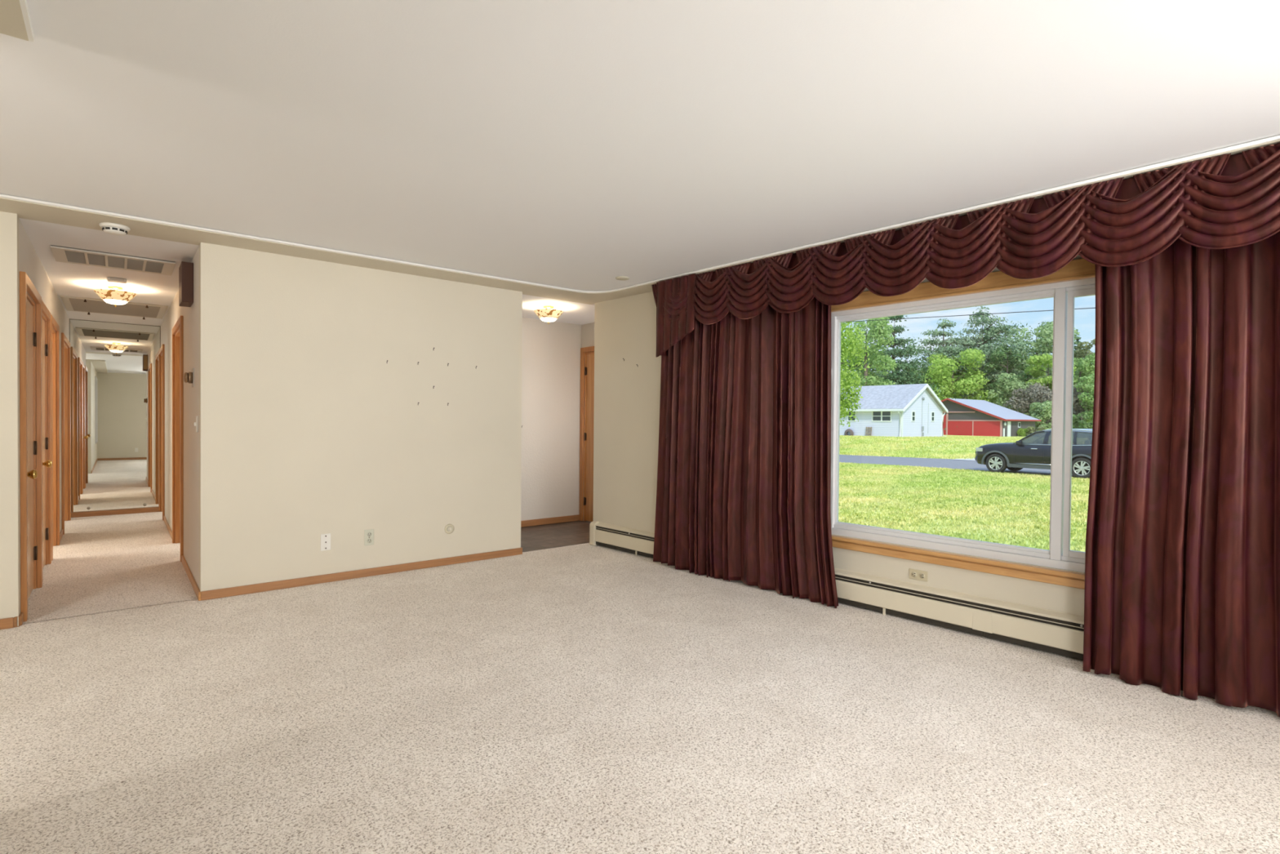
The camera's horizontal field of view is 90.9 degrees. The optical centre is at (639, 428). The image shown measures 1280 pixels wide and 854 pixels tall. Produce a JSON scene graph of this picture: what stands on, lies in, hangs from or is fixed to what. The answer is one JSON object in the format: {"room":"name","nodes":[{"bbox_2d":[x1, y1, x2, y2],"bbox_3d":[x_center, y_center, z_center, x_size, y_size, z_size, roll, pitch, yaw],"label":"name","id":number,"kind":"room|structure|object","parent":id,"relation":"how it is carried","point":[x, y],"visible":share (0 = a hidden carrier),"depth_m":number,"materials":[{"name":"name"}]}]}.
{"room":"living room","nodes":[
{"label":"living room","id":0,"kind":"room"},
{"bbox_2d":[18,217,69,588],"bbox_3d":[-5.459,-0.086,5.777,0.120,2.440,5.236,0,1,-40],"label":"wall","id":1,"kind":"structure","parent":0,"point":[29,262],"depth_m":5.10,"materials":[{"name":"beige paint"}]},
{"bbox_2d":[19,271,42,622],"bbox_3d":[-4.110,0.106,4.172,0.148,2.122,1.039,0,1,-40],"label":"trim","id":2,"kind":"structure","parent":1,"relation":"attached to","point":[26,286],"depth_m":3.84,"materials":[{"name":"brown wood"}]},
{"bbox_2d":[26,298,37,599],"bbox_3d":[-4.073,0.142,4.216,0.114,2.026,0.895,0,1,-40],"label":"door","id":3,"kind":"structure","parent":1,"relation":"in","point":[31,337],"depth_m":4.38,"materials":[{"name":"brown wood"}]},
{"bbox_2d":[41,299,51,582],"bbox_3d":[-4.778,0.089,4.972,0.140,2.122,0.874,0,1,-40],"label":"trim","id":4,"kind":"structure","parent":1,"relation":"attached to","point":[46,312],"depth_m":5.29,"materials":[{"name":"brown wood"}]},
{"bbox_2d":[41,318,52,568],"bbox_3d":[-4.739,0.125,5.018,0.114,2.026,0.730,0,1,-40],"label":"door","id":5,"kind":"structure","parent":1,"relation":"in","point":[48,463],"depth_m":5.17,"materials":[{"name":"brown wood"}]},
{"bbox_2d":[50,314,59,560],"bbox_3d":[-5.407,0.074,5.730,0.140,2.122,0.904,0,1,-40],"label":"trim","id":6,"kind":"structure","parent":1,"relation":"attached to","point":[55,335],"depth_m":6.04,"materials":[{"name":"brown wood"}]},
{"bbox_2d":[59,528,62,541],"bbox_3d":[-5.868,1.092,6.376,0.012,0.062,0.610,0,1,-40],"label":"baseboard","id":7,"kind":"structure","parent":1,"relation":"attached to","point":[61,531],"depth_m":6.44,"materials":[{"name":"brown wood"}]},
{"bbox_2d":[61,332,71,534],"bbox_3d":[-6.498,0.047,7.046,0.140,2.122,1.224,0,1,-40],"label":"trim","id":8,"kind":"structure","parent":1,"relation":"attached to","point":[65,350],"depth_m":7.47,"materials":[{"name":"brown wood"}]},
{"bbox_2d":[71,506,159,517],"bbox_3d":[-6.664,1.064,8.024,0.890,0.060,0.055,0,1,-40],"label":"baseboard","id":9,"kind":"structure","parent":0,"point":[113,512],"depth_m":7.99,"materials":[{"name":"brown wood"}]},
{"bbox_2d":[160,245,199,587],"bbox_3d":[-4.687,-0.087,6.428,0.120,2.440,5.219,0,1,-40],"label":"wall","id":10,"kind":"structure","parent":0,"point":[191,314],"depth_m":5.00,"materials":[{"name":"beige paint"}]},
{"bbox_2d":[158,343,164,519],"bbox_3d":[-5.988,0.040,7.982,0.140,2.122,0.954,0,1,-40],"label":"trim","id":11,"kind":"structure","parent":10,"relation":"attached to","point":[161,357],"depth_m":8.26,"materials":[{"name":"brown wood"}]},
{"bbox_2d":[163,515,172,538],"bbox_3d":[-5.192,1.091,6.936,0.012,0.062,1.690,0,1,-40],"label":"baseboard","id":12,"kind":"structure","parent":10,"relation":"attached to","point":[165,520],"depth_m":6.94,"materials":[{"name":"brown wood"}]},
{"bbox_2d":[172,315,183,561],"bbox_3d":[-4.244,0.083,5.879,0.140,2.122,1.099,0,1,-40],"label":"trim","id":13,"kind":"structure","parent":10,"relation":"attached to","point":[177,339],"depth_m":6.21,"materials":[{"name":"brown wood"}]},
{"bbox_2d":[178,261,193,306],"bbox_3d":[-3.420,-1.082,4.746,0.072,0.295,0.266,0,1,-40],"label":"door chime","id":14,"kind":"object","parent":10,"relation":"attached to","point":[186,268],"visible":1,"depth_m":4.65,"materials":[{"name":"brown wood"}]},
{"bbox_2d":[183,368,194,387],"bbox_3d":[-3.354,-0.378,4.682,0.056,0.140,0.140,0,1,-40],"label":"thermostat","id":15,"kind":"object","parent":10,"relation":"attached to","point":[188,377],"visible":1,"depth_m":4.66,"materials":[{"name":"grey"}]},
{"bbox_2d":[181,555,200,600],"bbox_3d":[-3.472,1.133,4.861,0.014,0.062,1.481,0,1,-40],"label":"baseboard","id":16,"kind":"structure","parent":10,"relation":"attached to","point":[192,580],"depth_m":4.69,"materials":[{"name":"brown wood"}]},
{"bbox_2d":[194,416,197,432],"bbox_3d":[-3.151,-0.031,4.467,0.018,0.115,0.070,0,1,-40],"label":"light switch","id":17,"kind":"object","parent":10,"relation":"attached to","point":[196,422],"visible":1,"depth_m":4.46,"materials":[{"name":"white plastic"}]},
{"bbox_2d":[0,211,522,627],"bbox_3d":[-3.830,-0.094,3.671,6.991,2.540,0.117,0,1,-40],"label":"wall","id":18,"kind":"structure","parent":0,"point":[308,430],"depth_m":4.83,"materials":[{"name":"paint"}]},
{"bbox_2d":[0,612,23,629],"bbox_3d":[-5.033,1.147,2.672,3.459,0.062,0.104,0,1,-40],"label":"baseboard","id":19,"kind":"structure","parent":18,"relation":"attached to","point":[6,623],"depth_m":3.71,"materials":[{"name":"brown wood"}]},
{"bbox_2d":[320,533,330,551],"bbox_3d":[-2.394,0.866,4.799,0.070,0.127,0.008,0,1,-40],"label":"wall outlet","id":20,"kind":"object","parent":18,"relation":"attached to","point":[325,538],"visible":1,"depth_m":4.80,"materials":[{"name":"white plastic"}]},
{"bbox_2d":[200,547,522,600],"bbox_3d":[-2.049,1.143,5.088,2.468,0.062,0.014,0,1,-40],"label":"baseboard","id":21,"kind":"structure","parent":18,"relation":"attached to","point":[273,585],"depth_m":4.90,"materials":[{"name":"brown wood"}]},
{"bbox_2d":[364,528,373,546],"bbox_3d":[-2.150,0.865,5.001,0.072,0.125,0.010,0,1,-40],"label":"wall outlet","id":22,"kind":"object","parent":18,"relation":"attached to","point":[368,534],"visible":1,"depth_m":5.00,"materials":[{"name":"beige plastic"}]},
{"bbox_2d":[444,524,453,533],"bbox_3d":[-1.638,0.865,5.421,0.084,0.084,0.016,0,1,-40],"label":"round wall plate","id":23,"kind":"object","parent":18,"relation":"attached to","point":[449,528],"visible":1,"depth_m":5.42,"materials":[{"name":"beige plastic"}]},
{"bbox_2d":[520,317,582,520],"bbox_3d":[-1.329,-0.070,7.447,1.679,2.440,0.117,0,1,-40],"label":"wall","id":24,"kind":"structure","parent":0,"point":[551,352],"depth_m":7.58,"materials":[{"name":"beige paint"}]},
{"bbox_2d":[520,514,579,527],"bbox_3d":[-1.344,1.113,7.374,1.559,0.075,0.014,0,1,-40],"label":"baseboard","id":25,"kind":"structure","parent":24,"relation":"attached to","point":[571,517],"depth_m":7.58,"materials":[{"name":"brown wood"}]},
{"bbox_2d":[581,322,594,520],"bbox_3d":[-0.281,-0.061,7.404,0.120,2.440,1.286,0,1,-40],"label":"wall","id":26,"kind":"structure","parent":0,"point":[588,330],"depth_m":7.75,"materials":[{"name":"beige paint"}]},
{"bbox_2d":[579,346,594,520],"bbox_3d":[-0.368,0.082,7.495,0.140,2.152,1.029,0,1,-40],"label":"trim","id":27,"kind":"structure","parent":26,"relation":"attached to","point":[590,349],"depth_m":7.81,"materials":[{"name":"brown wood"}]},
{"bbox_2d":[583,353,594,521],"bbox_3d":[-0.395,0.116,7.486,0.062,2.058,0.885,0,1,-40],"label":"door","id":28,"kind":"structure","parent":26,"relation":"in","point":[589,369],"depth_m":7.74,"materials":[{"name":"brown wood"}]},
{"bbox_2d":[0,511,1279,853],"bbox_3d":[-2.404,1.254,3.294,8.700,0.120,12.960,0,1,-40],"label":"floor","id":29,"kind":"structure","parent":0,"point":[586,698],"depth_m":2.59,"materials":[{"name":"carpet"}]},
{"bbox_2d":[0,0,1279,325],"bbox_3d":[-2.429,-1.360,3.318,8.700,0.225,13.010,0,1,-40],"label":"ceiling","id":30,"kind":"structure","parent":0,"point":[576,144],"depth_m":2.54,"materials":[{"name":"white paint"}]},
{"bbox_2d":[19,0,34,42],"bbox_3d":[-0.312,-1.199,0.046,0.012,0.024,5.067,0,1,-40],"label":"trim","id":31,"kind":"structure","parent":30,"relation":"attached to","point":[24,6],"depth_m":1.89,"materials":[{"name":"white"}]},
{"bbox_2d":[49,244,176,275],"bbox_3d":[-3.994,-1.272,4.802,0.705,0.015,0.530,0,1,-40],"label":"ceiling vent","id":32,"kind":"object","parent":30,"relation":"in","point":[61,254],"visible":1,"depth_m":4.76,"materials":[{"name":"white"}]},
{"bbox_2d":[60,295,168,319],"bbox_3d":[-5.728,-1.301,6.891,0.850,0.042,1.080,0,1,-40],"label":"attic hatch","id":33,"kind":"object","parent":30,"relation":"in","point":[89,305],"visible":0.92,"depth_m":6.84,"materials":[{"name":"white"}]},
{"bbox_2d":[98,222,130,235],"bbox_3d":[-3.273,-1.237,3.926,0.152,0.050,0.152,0,1,-40],"label":"smoke detector","id":34,"kind":"object","parent":30,"relation":"attached to","point":[114,228],"visible":1,"depth_m":3.89,"materials":[{"name":"white plastic"}]},
{"bbox_2d":[93,285,136,306],"bbox_3d":[-4.819,-1.207,5.788,0.304,0.186,0.304,0,1,-40],"label":"ceiling lamp","id":35,"kind":"object","parent":30,"relation":"attached to","point":[115,296],"visible":1,"depth_m":5.72,"materials":[{"name":"beige glass"}]},
{"bbox_2d":[106,276,126,283],"bbox_3d":[-4.509,-1.278,5.431,0.130,0.029,0.104,0,1,-40],"label":"fire alarm","id":36,"kind":"object","parent":30,"relation":"attached to","point":[108,278],"visible":1,"depth_m":5.40,"materials":[{"name":"white plastic"}]},
{"bbox_2d":[110,277,124,280],"bbox_3d":[-4.477,-1.277,5.393,0.095,0.014,0.005,0,1,-40],"label":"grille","id":37,"kind":"object","parent":36,"relation":"attached to","point":[111,278],"depth_m":5.39,"materials":[{"name":"metal"}]},
{"bbox_2d":[533,305,563,324],"bbox_3d":[-0.957,-1.183,6.588,0.304,0.186,0.304,0,1,-40],"label":"ceiling lamp","id":38,"kind":"object","parent":30,"relation":"attached to","point":[548,314],"visible":1,"depth_m":6.51,"materials":[{"name":"beige glass"}]},
{"bbox_2d":[615,275,629,279],"bbox_3d":[-0.148,-1.273,5.347,0.120,0.012,0.120,0,1,-40],"label":"cover plate","id":39,"kind":"object","parent":30,"relation":"attached to","point":[620,277],"visible":1,"depth_m":5.32,"materials":[{"name":"beige plastic"}]},
{"bbox_2d":[0,134,1279,293],"bbox_3d":[-0.895,-1.218,0.937,7.828,0.018,7.189,0,1,-40],"label":"trim","id":40,"kind":"structure","parent":30,"relation":"attached to","point":[1276,137],"depth_m":3.81,"materials":[{"name":"white"}]},
{"bbox_2d":[592,254,1084,616],"bbox_3d":[2.191,-0.040,3.674,0.160,2.540,7.610,0,1,-43],"label":"wall","id":41,"kind":"structure","parent":0,"point":[627,393],"depth_m":5.90,"materials":[{"name":"paint"}]},
{"bbox_2d":[589,520,986,636],"bbox_3d":[0.767,1.082,5.029,0.070,0.236,3.660,0,1,-43],"label":"baseboard heater","id":42,"kind":"object","parent":41,"relation":"attached to","point":[949,609],"visible":0.56,"depth_m":4.10,"materials":[{"name":"beige metal"}]},
{"bbox_2d":[595,522,986,604],"bbox_3d":[0.796,0.985,5.003,0.056,0.026,3.585,0,1,-43],"label":"hood","id":43,"kind":"object","parent":42,"relation":"attached to","point":[921,589],"depth_m":4.11,"materials":[{"name":"beige metal"}]},
{"bbox_2d":[909,568,927,582],"bbox_3d":[1.768,0.932,4.003,0.010,0.064,0.116,0,1,-43],"label":"wall outlet","id":44,"kind":"object","parent":41,"relation":"attached to","point":[914,574],"visible":1,"depth_m":4.00,"materials":[{"name":"beige plastic"}]},
{"bbox_2d":[911,571,916,577],"bbox_3d":[1.750,0.932,4.020,0.003,0.033,0.033,0,1,-43],"label":"socket","id":45,"kind":"object","parent":44,"relation":"attached to","point":[913,573],"depth_m":4.02,"materials":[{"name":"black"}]},
{"bbox_2d":[920,573,924,578],"bbox_3d":[1.785,0.932,3.982,0.003,0.033,0.033,0,1,-43],"label":"socket","id":46,"kind":"object","parent":44,"relation":"attached to","point":[922,575],"depth_m":3.98,"materials":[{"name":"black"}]},
{"bbox_2d":[831,257,1095,589],"bbox_3d":[1.843,-0.037,3.978,0.152,1.763,2.850,0,1,-43],"label":"window","id":47,"kind":"structure","parent":41,"relation":"attached to","point":[1059,555],"depth_m":3.65,"materials":[{"name":"white plastic"}]},
{"bbox_2d":[651,142,1279,357],"bbox_3d":[1.634,-0.894,3.881,0.342,0.641,4.432,0,1,-42],"label":"valance","id":48,"kind":"object","parent":41,"relation":"attached to","point":[1224,201],"visible":1,"depth_m":3.30,"materials":[{"name":"red fabric"}]},
{"bbox_2d":[653,297,838,608],"bbox_3d":[0.751,0.020,4.885,0.102,2.357,1.766,0,1,-43],"label":"curtain","id":49,"kind":"object","parent":48,"relation":"hanging from","point":[744,488],"visible":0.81,"depth_m":4.77,"materials":[{"name":"red fabric"}]},
{"bbox_2d":[972,597,1084,660],"bbox_3d":[2.992,1.134,2.656,0.067,0.232,2.952,0,1,-43],"label":"baseboard heater","id":50,"kind":"object","parent":41,"relation":"attached to","point":[1055,632],"visible":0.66,"depth_m":3.49,"materials":[{"name":"beige metal"}]},
{"bbox_2d":[982,598,1084,624],"bbox_3d":[3.012,1.036,2.636,0.056,0.026,2.899,0,1,-43],"label":"hood","id":51,"kind":"object","parent":50,"relation":"attached to","point":[1051,615],"depth_m":3.50,"materials":[{"name":"beige metal"}]},
{"bbox_2d":[1083,231,1279,717],"bbox_3d":[2.659,0.064,2.781,0.098,2.357,1.124,0,1,-43],"label":"curtain","id":52,"kind":"object","parent":41,"relation":"hanging from","point":[1182,553],"visible":0.87,"depth_m":2.90,"materials":[{"name":"red fabric"}]},
{"bbox_3d":[-6.709,-0.127,8.076,0.890,2.440,0.100,0,1,-40],"label":"wall","id":53,"kind":"structure","parent":0,"visible":0},
{"bbox_2d":[69,318,160,511],"bbox_3d":[-6.667,-0.157,8.026,0.890,2.378,0.026,0,1,-40],"label":"mirror","id":54,"kind":"object","parent":53,"relation":"attached to","point":[114,366],"visible":0.94,"depth_m":8.01,"materials":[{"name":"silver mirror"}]},
{"label":"outside","id":55,"kind":"structure","parent":0,"visible":0},
{"bbox_2d":[843,307,1095,322],"bbox_3d":[18.779,-6.636,36.873,0.044,1.908,29.002,0,1,-40],"label":"power line","id":56,"kind":"object","parent":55,"point":[1082,308],"visible":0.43,"depth_m":36.56,"materials":[{"name":"grey"}]},
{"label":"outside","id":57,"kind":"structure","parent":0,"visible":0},
{"bbox_2d":[950,457,974,460],"bbox_3d":[19.874,1.719,33.533,3.200,0.007,5.200,0,1,-40],"label":"driveway","id":58,"kind":"structure","parent":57,"point":[966,459],"depth_m":34.58,"materials":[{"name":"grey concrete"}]},
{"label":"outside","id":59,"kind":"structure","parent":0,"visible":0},
{"bbox_2d":[839,435,1088,550],"bbox_3d":[25.107,0.596,98.781,155.250,0.800,200.000,0,1,-40],"label":"lawn","id":60,"kind":"structure","parent":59,"point":[939,446],"depth_m":14.86,"materials":[{"name":"green plant"}]},
{"bbox_2d":[844,428,853,435],"bbox_3d":[18.911,0.470,57.022,0.200,0.880,0.880,0,1,-42],"label":"tire","id":61,"kind":"object","parent":60,"relation":"on","point":[847,430],"visible":0.72,"depth_m":56.94,"materials":[{"name":"grey rubber"}]},
{"bbox_2d":[840,320,870,426],"bbox_3d":[13.346,-3.556,44.061,5.115,10.666,5.095,1,1,6],"label":"tree","id":62,"kind":"object","parent":60,"relation":"on","point":[845,403],"visible":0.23,"depth_m":43.10,"materials":[{"name":"green plant"}]},
{"bbox_2d":[840,344,882,386],"bbox_3d":[31.015,-5.642,91.972,10.060,13.426,10.845,0,1,-40],"label":"deciduous tree","id":63,"kind":"object","parent":60,"relation":"on","point":[848,362],"visible":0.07,"depth_m":90.31,"materials":[{"name":"green plant"}]},
{"bbox_2d":[865,426,871,435],"bbox_3d":[20.214,0.343,55.703,0.161,0.998,0.540,0,1,-42],"label":"trellis","id":64,"kind":"object","parent":60,"relation":"on","point":[868,428],"visible":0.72,"depth_m":55.70,"materials":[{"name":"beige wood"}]},
{"bbox_2d":[843,316,897,386],"bbox_3d":[25.141,-5.947,70.155,6.640,13.724,6.155,0,1,-3],"label":"deciduous tree","id":65,"kind":"object","parent":60,"relation":"on","point":[880,334],"visible":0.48,"depth_m":68.58,"materials":[{"name":"green plant"}]},
{"bbox_2d":[839,383,947,436],"bbox_3d":[20.611,-1.438,62.349,10.997,5.350,17.648,0,1,-40],"label":"house","id":66,"kind":"structure","parent":60,"relation":"on","point":[914,410],"depth_m":56.04,"materials":[{"name":"white"}]},
{"bbox_2d":[858,315,943,394],"bbox_3d":[32.313,-7.136,79.997,10.852,16.543,10.997,0,1,-40],"label":"pine tree","id":67,"kind":"object","parent":60,"relation":"on","point":[895,353],"visible":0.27,"depth_m":78.97,"materials":[{"name":"green plant"}]},
{"bbox_2d":[871,358,957,430],"bbox_3d":[31.459,-3.703,76.048,12.999,9.554,12.210,1,1,40],"label":"pine tree","id":68,"kind":"object","parent":60,"relation":"on","point":[891,376],"visible":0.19,"depth_m":75.41,"materials":[{"name":"green plant"}]},
{"bbox_2d":[902,365,942,389],"bbox_3d":[48.280,-5.005,107.761,9.431,12.077,8.619,0,1,-40],"label":"deciduous tree","id":69,"kind":"object","parent":60,"relation":"on","point":[917,370],"visible":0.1,"depth_m":105.91,"materials":[{"name":"green plant"}]},
{"bbox_2d":[896,317,1004,398],"bbox_3d":[54.926,-9.300,111.735,19.032,20.663,19.409,0,1,-40],"label":"pine tree","id":70,"kind":"object","parent":60,"relation":"on","point":[947,348],"visible":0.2,"depth_m":110.96,"materials":[{"name":"green plant"}]},
{"bbox_2d":[920,347,990,400],"bbox_3d":[51.622,-6.035,103.980,11.957,14.333,11.002,0,1,-40],"label":"maple tree","id":71,"kind":"object","parent":60,"relation":"on","point":[940,372],"visible":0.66,"depth_m":101.89,"materials":[{"name":"green plant"}]},
{"bbox_2d":[946,337,1006,399],"bbox_3d":[55.881,-7.336,108.051,14.185,16.877,12.735,0,1,-40],"label":"pine tree","id":72,"kind":"object","parent":60,"relation":"on","point":[970,343],"visible":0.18,"depth_m":106.19,"materials":[{"name":"green plant"}]},
{"bbox_2d":[917,306,1052,396],"bbox_3d":[62.007,-10.637,113.776,28.655,23.325,26.560,0,1,-40],"label":"pine tree","id":73,"kind":"object","parent":60,"relation":"on","point":[991,332],"visible":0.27,"depth_m":111.15,"materials":[{"name":"green plant"}]},
{"bbox_2d":[969,390,1011,404],"bbox_3d":[57.601,-2.403,104.240,9.084,8.515,9.964,0,1,-40],"label":"thicket","id":74,"kind":"object","parent":60,"relation":"on","point":[979,393],"visible":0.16,"depth_m":101.72,"materials":[{"name":"green plant"}]},
{"bbox_2d":[941,397,1040,436],"bbox_3d":[46.935,-1.412,90.612,11.592,5.640,15.861,0,1,-40],"label":"barn","id":75,"kind":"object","parent":60,"relation":"on","point":[971,417],"visible":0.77,"depth_m":85.58,"materials":[{"name":"red metal"}]},
{"bbox_2d":[982,345,1031,402],"bbox_3d":[60.851,-6.374,104.194,7.808,15.117,7.401,0,1,-40],"label":"oak tree","id":76,"kind":"object","parent":60,"relation":"on","point":[1008,366],"visible":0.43,"depth_m":103.66,"materials":[{"name":"green plant"}]},
{"bbox_2d":[986,372,1042,415],"bbox_3d":[59.887,-3.812,100.134,7.488,10.084,7.623,0,1,-40],"label":"deciduous tree","id":77,"kind":"object","parent":60,"relation":"on","point":[1013,384],"visible":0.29,"depth_m":98.98,"materials":[{"name":"green plant"}]},
{"bbox_2d":[1017,427,1028,436],"bbox_3d":[51.089,0.657,83.977,1.507,1.464,1.441,0,1,-40],"label":"shrub","id":78,"kind":"object","parent":60,"relation":"on","point":[1021,432],"visible":0.88,"depth_m":83.70,"materials":[{"name":"green plant"}]},
{"bbox_2d":[1026,426,1044,435],"bbox_3d":[52.166,0.535,82.946,2.288,1.867,2.123,0,1,-40],"label":"shrub","id":79,"kind":"object","parent":60,"relation":"on","point":[1031,429],"visible":0.44,"depth_m":82.84,"materials":[{"name":"green plant"}]},
{"bbox_2d":[1003,382,1075,423],"bbox_3d":[61.182,-2.724,96.591,8.853,9.049,8.725,0,1,-40],"label":"thicket","id":80,"kind":"object","parent":60,"relation":"on","point":[1039,391],"visible":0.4,"depth_m":95.80,"materials":[{"name":"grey plant"}]},
{"bbox_2d":[1026,320,1053,378],"bbox_3d":[82.002,-10.366,128.156,11.242,22.845,10.190,0,1,-40],"label":"pine tree","id":81,"kind":"object","parent":60,"relation":"on","point":[1045,321],"visible":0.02,"depth_m":127.69,"materials":[{"name":"green plant"}]},
{"bbox_2d":[1028,400,1052,429],"bbox_3d":[59.212,-1.341,91.917,5.074,5.719,4.845,0,1,-40],"label":"shrub","id":82,"kind":"object","parent":60,"relation":"on","point":[1042,411],"visible":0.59,"depth_m":90.90,"materials":[{"name":"green plant"}]},
{"bbox_2d":[1008,320,1079,391],"bbox_3d":[73.271,-9.315,115.553,10.975,20.907,12.200,0,1,-40],"label":"deciduous tree","id":83,"kind":"object","parent":60,"relation":"on","point":[1046,335],"visible":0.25,"depth_m":113.87,"materials":[{"name":"green plant"}]},
{"bbox_2d":[1023,353,1076,402],"bbox_3d":[64.632,-5.274,99.798,6.110,13.073,7.027,0,1,-40],"label":"deciduous tree","id":84,"kind":"object","parent":60,"relation":"on","point":[1036,370],"visible":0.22,"depth_m":99.39,"materials":[{"name":"green plant"}]},
{"bbox_2d":[1035,364,1083,383],"bbox_3d":[83.055,-5.858,122.244,14.229,14.028,15.336,0,1,-40],"label":"deciduous tree","id":85,"kind":"object","parent":60,"relation":"on","point":[1077,371],"visible":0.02,"depth_m":123.48,"materials":[{"name":"green plant"}]},
{"bbox_2d":[1073,333,1084,372],"bbox_3d":[91.485,-9.371,131.686,6.986,20.865,7.412,0,1,-40],"label":"spruce tree","id":86,"kind":"object","parent":60,"relation":"on","point":[1078,339],"visible":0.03,"depth_m":131.55,"materials":[{"name":"green plant"}]},
{"bbox_2d":[1072,413,1093,429],"bbox_3d":[56.170,-0.247,80.055,2.824,3.461,3.139,0,1,-40],"label":"shrub","id":87,"kind":"object","parent":60,"relation":"on","point":[1077,423],"visible":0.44,"depth_m":79.92,"materials":[{"name":"green plant"}]},
{"bbox_2d":[1072,381,1093,414],"bbox_3d":[66.437,-2.937,96.161,6.072,8.499,5.796,0,1,-40],"label":"thicket","id":88,"kind":"object","parent":60,"relation":"on","point":[1077,408],"visible":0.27,"depth_m":94.33,"materials":[{"name":"green plant"}]},
{"bbox_2d":[1072,352,1094,405],"bbox_3d":[74.078,-5.645,105.930,7.398,13.860,7.385,0,1,-40],"label":"deciduous tree","id":89,"kind":"object","parent":60,"relation":"on","point":[1090,362],"visible":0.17,"depth_m":104.88,"materials":[{"name":"green plant"}]},
{"bbox_2d":[1073,373,1094,422],"bbox_3d":[66.910,-3.425,91.916,5.913,9.561,6.384,0,1,-40],"label":"deciduous tree","id":90,"kind":"object","parent":60,"relation":"on","point":[1087,385],"visible":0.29,"depth_m":92.51,"materials":[{"name":"green plant"}]},
{"bbox_2d":[1073,338,1095,382],"bbox_3d":[81.750,-7.443,112.274,8.692,17.371,9.290,0,1,-40],"label":"deciduous tree","id":91,"kind":"object","parent":60,"relation":"on","point":[1080,353],"visible":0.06,"depth_m":113.05,"materials":[{"name":"green plant"}]},
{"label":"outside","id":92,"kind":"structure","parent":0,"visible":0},
{"bbox_2d":[839,454,1088,478],"bbox_3d":[10.917,1.544,35.088,10.517,0.187,80.436,0,1,-42],"label":"road","id":93,"kind":"structure","parent":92,"point":[931,462],"depth_m":31.44,"materials":[{"name":"grey asphalt"}]},
{"bbox_2d":[974,428,1092,478],"bbox_3d":[16.072,0.907,24.763,2.140,1.820,5.080,0,1,-38],"label":"car","id":94,"kind":"object","parent":93,"relation":"on","point":[1033,451],"visible":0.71,"depth_m":24.38,"materials":[{"name":"black paint"}]},
{"bbox_2d":[1015,440,1022,444],"bbox_3d":[14.871,0.562,24.699,0.170,0.150,0.203,0,1,-40],"label":"mirror","id":95,"kind":"object","parent":94,"relation":"attached to","point":[1018,442],"depth_m":24.64,"materials":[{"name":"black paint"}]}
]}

